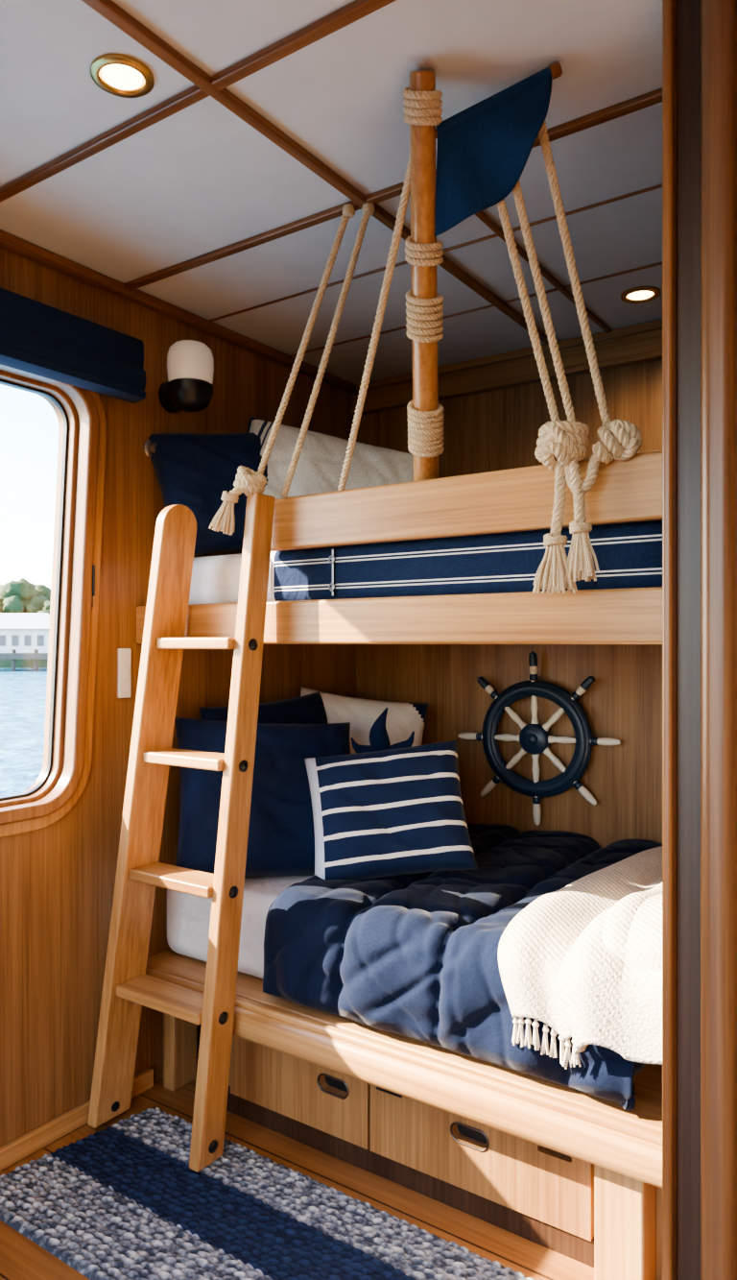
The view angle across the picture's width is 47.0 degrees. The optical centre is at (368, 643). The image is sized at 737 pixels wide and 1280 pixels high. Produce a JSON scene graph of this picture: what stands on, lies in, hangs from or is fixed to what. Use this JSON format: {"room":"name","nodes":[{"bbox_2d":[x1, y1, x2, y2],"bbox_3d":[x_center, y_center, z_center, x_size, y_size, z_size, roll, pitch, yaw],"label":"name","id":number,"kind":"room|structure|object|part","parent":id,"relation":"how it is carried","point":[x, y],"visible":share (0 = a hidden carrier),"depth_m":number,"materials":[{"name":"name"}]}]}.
{"room":"ship interior","nodes":[
{"label":"ship interior","id":0,"kind":"room"},
{"bbox_2d":[0,247,356,1147],"bbox_3d":[-1.192,0.168,1.620,0.100,2.260,3.900,0,0,35],"label":"wall","id":1,"kind":"structure","parent":0,"point":[58,880],"depth_m":2.26,"materials":[{"name":"brown wood"}]},
{"bbox_2d":[0,363,99,825],"bbox_3d":[-1.095,-0.130,1.726,0.120,1.109,1.237,0,0,35],"label":"window","id":2,"kind":"structure","parent":1,"relation":"in","point":[83,399],"depth_m":2.17,"materials":[{"name":"brown wood"}]},
{"bbox_2d":[0,378,69,800],"bbox_3d":[-1.113,-0.130,1.739,0.015,1.025,1.153,0,0,35],"label":"gasket","id":3,"kind":"object","parent":2,"relation":"attached to","point":[52,398],"visible":1,"depth_m":2.18,"materials":[{"name":"black plastic"}]},
{"bbox_3d":[-1.115,-0.130,1.740,0.070,1.061,1.189,0,0,35],"label":"sash","id":4,"kind":"part","parent":2,"relation":"part of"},
{"bbox_2d":[91,564,95,607],"bbox_3d":[-0.720,-0.157,2.188,0.035,0.130,0.016,0,0,35],"label":"latch","id":5,"kind":"object","parent":2,"relation":"attached to","point":[93,566],"visible":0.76,"depth_m":2.18,"materials":[{"name":"black plastic"}]},
{"bbox_2d":[0,390,106,838],"bbox_3d":[-1.064,-0.130,1.705,0.014,1.175,1.303,0,0,35],"label":"surround","id":6,"kind":"object","parent":1,"relation":"attached to","point":[12,829],"visible":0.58,"depth_m":2.20,"materials":[{"name":"brown wood"}]},
{"bbox_2d":[0,287,145,403],"bbox_3d":[-1.025,-0.727,1.687,0.100,0.170,1.400,0,0,35],"label":"window valance","id":7,"kind":"object","parent":1,"relation":"attached to","point":[37,338],"visible":1,"depth_m":2.05,"materials":[{"name":"blue fabric"}]},
{"bbox_2d":[0,1067,153,1171],"bbox_3d":[-1.398,1.213,1.216,0.018,0.050,2.800,0,0,35],"label":"baseboard","id":8,"kind":"structure","parent":1,"relation":"attached to","point":[19,1148],"depth_m":2.10,"materials":[{"name":"brown wood"}]},
{"bbox_2d":[117,648,131,698],"bbox_3d":[-0.659,0.081,2.292,0.017,0.135,0.040,0,0,35],"label":"light switch","id":9,"kind":"object","parent":1,"relation":"attached to","point":[124,655],"visible":1,"depth_m":2.28,"materials":[{"name":"white plastic"}]},
{"bbox_2d":[143,439,157,458],"bbox_3d":[-0.598,-0.544,2.367,0.032,0.054,0.054,0,0,35],"label":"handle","id":10,"kind":"object","parent":1,"relation":"attached to","point":[149,447],"visible":0.7,"depth_m":2.35,"materials":[{"name":"metal"}]},
{"bbox_2d":[0,229,359,394],"bbox_3d":[-1.108,-0.947,1.623,0.035,0.030,3.800,0,0,34],"label":"crown molding","id":11,"kind":"structure","parent":1,"relation":"attached to","point":[12,243],"depth_m":2.35,"materials":[{"name":"brown wood"}]},
{"bbox_2d":[158,339,214,413],"bbox_3d":[-0.510,-0.752,2.395,0.147,0.190,0.130,0,0,35],"label":"wall sconce","id":12,"kind":"object","parent":1,"relation":"attached to","point":[188,387],"visible":1,"depth_m":2.34,"materials":[{"name":"white glass"}]},
{"bbox_3d":[-0.503,-0.787,2.390,0.130,0.120,0.130,0,0,34],"label":"lamp shade","id":13,"kind":"part","parent":12,"relation":"part of","materials":[{"name":"white glass"}]},
{"bbox_2d":[0,1059,594,1279],"bbox_3d":[0.072,1.268,0.812,2.900,0.060,3.800,0,0,35],"label":"floor","id":14,"kind":"structure","parent":0,"point":[21,1258],"depth_m":1.85,"materials":[{"name":"brown wood"}]},
{"bbox_2d":[0,1107,534,1279],"bbox_3d":[-0.062,1.229,1.611,1.727,0.016,0.484,0,0,35],"label":"woven rug","id":15,"kind":"object","parent":14,"relation":"on","point":[124,1200],"visible":0.97,"depth_m":1.80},
{"bbox_2d":[87,492,275,1172],"bbox_3d":[-0.466,0.434,2.087,0.475,1.572,0.187,0,0,35],"label":"ladder","id":16,"kind":"object","parent":15,"relation":"on","point":[127,987],"visible":1,"depth_m":2.09,"materials":[{"name":"brown wood"}]},
{"bbox_2d":[0,1094,554,1279],"bbox_3d":[0.044,1.238,0.770,2.860,0.002,3.604,0,0,35],"label":"trim","id":17,"kind":"structure","parent":14,"relation":"on","point":[1,1274],"depth_m":1.88,"materials":[{"name":"brown wood"}]},
{"bbox_2d":[136,449,662,1279],"bbox_3d":[0.425,0.238,2.208,1.900,2.000,1.100,0,0,35],"label":"bunk bed","id":18,"kind":"object","parent":14,"relation":"on","point":[624,1147],"depth_m":1.78,"materials":[{"name":"brown wood"}]},
{"bbox_3d":[-0.530,1.093,2.385,0.045,0.290,0.090,0,0,34],"label":"support leg","id":19,"kind":"part","parent":18,"relation":"part of","materials":[{"name":"brown wood"}]},
{"bbox_2d":[167,874,314,978],"bbox_3d":[0.221,0.763,2.405,1.300,0.221,0.965,0,0,35],"label":"mattress","id":20,"kind":"object","parent":18,"relation":"on","point":[188,915],"visible":0.17,"depth_m":2.28,"materials":[{"name":"white fabric"}]},
{"bbox_2d":[175,716,350,876],"bbox_3d":[-0.285,0.438,2.410,0.558,0.462,0.254,0,0,-22],"label":"pillow","id":21,"kind":"object","parent":20,"relation":"on","point":[281,833],"visible":0.58,"depth_m":2.33,"materials":[{"name":"fabric"}]},
{"bbox_2d":[199,691,327,724],"bbox_3d":[-0.282,0.398,2.632,0.189,0.473,0.523,0,0,41],"label":"pillow","id":22,"kind":"object","parent":20,"relation":"on","point":[309,709],"visible":0.15,"depth_m":2.67,"materials":[{"name":"fabric"}]},
{"bbox_2d":[300,686,429,753],"bbox_3d":[-0.039,0.403,2.813,0.504,0.514,0.224,0,0,-6],"label":"pillow","id":23,"kind":"object","parent":20,"relation":"on","point":[402,719],"visible":0.21,"depth_m":2.81,"materials":[{"name":"fabric"}]},
{"bbox_2d":[263,822,662,1111],"bbox_3d":[0.396,0.729,2.232,0.956,0.269,1.074,0,0,35],"label":"duvet","id":24,"kind":"object","parent":20,"relation":"on","point":[411,955],"visible":0.58,"depth_m":1.91,"materials":[{"name":"blue fabric"}]},
{"bbox_2d":[351,707,414,753],"bbox_3d":[0.042,0.387,2.531,0.162,0.389,0.138,0,0,35],"label":"print","id":25,"kind":"object","parent":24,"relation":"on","point":[379,740],"visible":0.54,"depth_m":2.52,"materials":[{"name":"blue fabric"}]},
{"bbox_2d":[304,739,479,881],"bbox_3d":[0.053,0.453,2.280,0.464,0.372,0.238,0,0,0],"label":"striped pillow","id":26,"kind":"object","parent":24,"relation":"on","point":[400,810],"visible":1,"depth_m":2.21,"materials":[{"name":"navy cotton"},{"name":"white cotton"}]},
{"bbox_2d":[498,845,662,1069],"bbox_3d":[0.676,0.647,1.983,0.395,0.312,1.072,0,0,35],"label":"throw blanket","id":27,"kind":"object","parent":24,"relation":"on","point":[583,959],"visible":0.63,"depth_m":1.61,"materials":[{"name":"white fabric"}]},
{"bbox_3d":[0.738,0.643,1.940,0.224,0.230,1.072,0,0,34],"label":"folded panel","id":28,"kind":"part","parent":27,"relation":"part of","materials":[{"name":"white fabric"}]},
{"bbox_3d":[0.774,0.571,1.934,0.176,0.161,1.005,0,0,37],"label":"folded panel","id":29,"kind":"part","parent":27,"relation":"part of","materials":[{"name":"white fabric"}]},
{"bbox_3d":[-0.176,1.073,2.108,0.438,0.214,0.031,0,0,35],"label":"storage drawer","id":30,"kind":"part","parent":18,"relation":"part of","materials":[{"name":"brown wood"}]},
{"bbox_3d":[0.148,-0.050,1.805,1.900,0.104,0.033,0,0,34],"label":"rail","id":31,"kind":"part","parent":18,"relation":"part of","materials":[{"name":"brown wood"}]},
{"bbox_2d":[188,520,662,603],"bbox_3d":[0.440,-0.165,2.229,1.840,0.150,0.997,0,0,35],"label":"mattress","id":32,"kind":"object","parent":18,"relation":"on","point":[629,554],"visible":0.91,"depth_m":1.84,"materials":[{"name":"navy blue fabric"},{"name":"white striped fabric trim"}]},
{"bbox_2d":[149,432,268,555],"bbox_3d":[-0.396,-0.437,2.434,0.465,0.410,0.224,0,0,-30],"label":"pillow","id":33,"kind":"object","parent":32,"relation":"on","point":[193,470],"visible":0.48,"depth_m":2.35,"materials":[{"name":"fabric"}]},
{"bbox_2d":[247,416,413,498],"bbox_3d":[-0.119,-0.447,2.469,0.650,0.477,0.228,0,0,4],"label":"pillow","id":34,"kind":"object","parent":32,"relation":"on","point":[320,464],"visible":0.33,"depth_m":2.44,"materials":[{"name":"white fabric"}]},
{"bbox_2d":[402,69,444,481],"bbox_3d":[0.113,-0.595,1.690,0.078,0.735,0.602,0,0,5],"label":"mast","id":35,"kind":"object","parent":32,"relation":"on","point":[422,110],"visible":1,"depth_m":1.59,"materials":[{"name":"brown wood"}]},
{"bbox_2d":[208,120,642,594],"bbox_3d":[0.016,-0.522,1.704,0.988,0.860,0.329,0,0,35],"label":"rigging","id":36,"kind":"object","parent":35,"relation":"attached to","point":[561,445],"visible":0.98,"depth_m":1.56,"materials":[{"name":"fabric"}]},
{"bbox_2d":[435,61,562,236],"bbox_3d":[0.203,-0.849,1.442,0.248,0.216,0.096,0,0,35],"label":"pennant flag","id":37,"kind":"object","parent":35,"relation":"attached to","point":[484,149],"visible":1,"depth_m":1.45,"materials":[{"name":"blue fabric"}]},
{"bbox_3d":[0.142,0.925,1.795,1.900,0.085,0.100,0,0,34],"label":"rail","id":38,"kind":"part","parent":18,"relation":"part of","materials":[{"name":"brown wood"}]},
{"bbox_3d":[0.335,-0.287,1.675,1.445,0.125,0.030,0,0,34],"label":"guard rail","id":39,"kind":"part","parent":18,"relation":"part of","materials":[{"name":"brown wood"}]},
{"bbox_3d":[0.228,1.073,1.830,0.527,0.214,0.031,0,0,35],"label":"storage drawer","id":40,"kind":"part","parent":18,"relation":"part of","materials":[{"name":"brown wood"}]},
{"bbox_3d":[0.491,1.093,1.619,0.095,0.290,0.085,0,0,34],"label":"support leg","id":41,"kind":"part","parent":18,"relation":"part of","materials":[{"name":"brown wood"}]},
{"bbox_2d":[0,0,662,384],"bbox_3d":[0.072,-1.002,0.812,3.100,0.080,4.000,0,0,35],"label":"ceiling","id":42,"kind":"structure","parent":0,"point":[200,180],"depth_m":1.67,"materials":[{"name":"paint"}]},
{"bbox_2d":[90,53,154,97],"bbox_3d":[-0.417,-0.957,1.433,0.104,0.009,0.104,0,0,34],"label":"recessed light","id":43,"kind":"object","parent":42,"relation":"in","point":[120,75],"depth_m":1.43,"materials":[{"name":"metal"}]},
{"bbox_2d":[0,0,396,202],"bbox_3d":[0.261,-0.955,1.086,2.900,0.014,0.024,0,0,34],"label":"beam","id":44,"kind":"structure","parent":42,"relation":"attached to","point":[357,10],"depth_m":1.46,"materials":[{"name":"brown wood"}]},
{"bbox_2d":[81,0,549,345],"bbox_3d":[-0.459,-0.954,1.177,0.024,0.016,3.800,0,0,34],"label":"beam","id":45,"kind":"structure","parent":42,"relation":"attached to","point":[107,9],"depth_m":1.55,"materials":[{"name":"brown wood"}]},
{"bbox_2d":[124,87,662,289],"bbox_3d":[0.523,-0.955,1.467,2.900,0.014,0.024,0,0,34],"label":"beam","id":46,"kind":"structure","parent":42,"relation":"attached to","point":[655,97],"depth_m":1.86,"materials":[{"name":"brown wood"}]},
{"bbox_2d":[208,183,662,322],"bbox_3d":[0.696,-0.959,1.718,2.900,0.006,0.009,0,0,34],"label":"beam","id":47,"kind":"structure","parent":42,"relation":"attached to","point":[659,185],"depth_m":2.03,"materials":[{"name":"brown wood"}]},
{"bbox_2d":[289,262,662,357],"bbox_3d":[0.905,-0.959,2.023,2.900,0.006,0.009,0,0,34],"label":"beam","id":48,"kind":"structure","parent":42,"relation":"attached to","point":[660,263],"depth_m":2.38,"materials":[{"name":"brown wood"}]},
{"bbox_2d":[475,210,611,333],"bbox_3d":[0.454,-0.957,2.188,0.016,0.010,1.100,0,0,34],"label":"beam","id":49,"kind":"structure","parent":42,"relation":"attached to","point":[481,215],"depth_m":2.19,"materials":[{"name":"brown wood"}]},
{"bbox_2d":[621,285,660,303],"bbox_3d":[0.748,-0.957,2.330,0.104,0.009,0.104,0,0,34],"label":"recessed light","id":50,"kind":"object","parent":42,"relation":"in","point":[640,294],"depth_m":2.32,"materials":[{"name":"metal"}]},
{"bbox_2d":[356,359,662,847],"bbox_3d":[1.177,0.168,2.419,3.100,2.260,0.100,0,0,35],"label":"wall","id":51,"kind":"structure","parent":0,"point":[495,430],"depth_m":2.79,"materials":[{"name":"brown wood"}]},
{"bbox_2d":[351,318,662,414],"bbox_3d":[1.135,-0.909,2.357,2.900,0.105,0.050,0,0,35],"label":"trim","id":52,"kind":"structure","parent":51,"relation":"attached to","point":[640,343],"depth_m":2.79,"materials":[{"name":"brown wood"}]},
{"bbox_3d":[1.135,-0.909,2.357,2.900,0.105,0.050,0,0,34],"label":"cornice","id":53,"kind":"part","parent":52,"relation":"part of","materials":[{"name":"brown wood"}]},
{"bbox_2d":[458,651,621,825],"bbox_3d":[0.541,0.307,2.744,0.560,0.564,0.082,0,0,35],"label":"wheel","id":54,"kind":"object","parent":51,"relation":"attached to","point":[535,738],"visible":1,"depth_m":2.73,"materials":[{"name":"blue paint"}]},
{"bbox_3d":[1.094,0.138,0.832,1.240,2.200,0.050,0,0,34],"label":"wall partition","id":55,"kind":"structure","parent":0,"visible":0},
{"bbox_2d":[676,0,700,1279],"bbox_3d":[0.482,0.138,1.249,0.041,2.200,0.055,0,0,35],"label":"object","id":56,"kind":"structure","parent":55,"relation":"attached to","point":[688,12],"depth_m":1.23,"materials":[{"name":"brown wood"}]},
{"bbox_2d":[662,0,676,1279],"bbox_3d":[0.453,0.138,1.254,0.015,2.200,0.080,0,0,35],"label":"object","id":57,"kind":"structure","parent":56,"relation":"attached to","point":[669,7],"depth_m":1.22,"materials":[{"name":"brown wood"}]},
{"bbox_2d":[700,0,736,1279],"bbox_3d":[0.507,0.138,1.211,0.047,2.200,0.090,0,0,35],"label":"door frame","id":58,"kind":"structure","parent":55,"relation":"attached to","point":[718,17],"depth_m":1.17,"materials":[{"name":"brown wood"}]},
{"label":"outside","id":59,"kind":"structure","parent":0,"visible":0},
{"bbox_2d":[0,668,47,796],"bbox_3d":[-219.211,2.538,214.497,599.400,0.001,700.000,0,0,34],"label":"sea water","id":60,"kind":"structure","parent":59,"point":[22,690],"depth_m":25.86,"materials":[{"name":"liquid"}]},
{"bbox_2d":[0,649,48,671],"bbox_3d":[-43.961,1.688,77.483,28.076,2.300,20.584,0,0,34],"label":"pier","id":61,"kind":"structure","parent":60,"relation":"in","point":[13,656],"depth_m":75.98,"materials":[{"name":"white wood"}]},
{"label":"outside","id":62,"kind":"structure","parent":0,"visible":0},
{"bbox_2d":[0,659,48,668],"bbox_3d":[-50.957,1.488,99.480,53.702,2.300,47.768,0,0,34],"label":"bank","id":63,"kind":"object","parent":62,"point":[4,664],"visible":0.02,"depth_m":86.99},
{"bbox_2d":[0,612,49,652],"bbox_3d":[-34.467,-0.962,82.232,10.996,4.000,6.498,0,0,0],"label":"boathouse","id":64,"kind":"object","parent":63,"relation":"on","point":[22,632],"visible":0.74,"depth_m":79.98,"materials":[{"name":"white plastic"}]},
{"bbox_2d":[0,578,50,613],"bbox_3d":[-40.093,-3.208,92.739,26.531,7.766,22.440,0,0,34],"label":"trees","id":65,"kind":"object","parent":63,"relation":"on","point":[22,595],"visible":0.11,"depth_m":90.81,"materials":[{"name":"green plant"}]}
]}

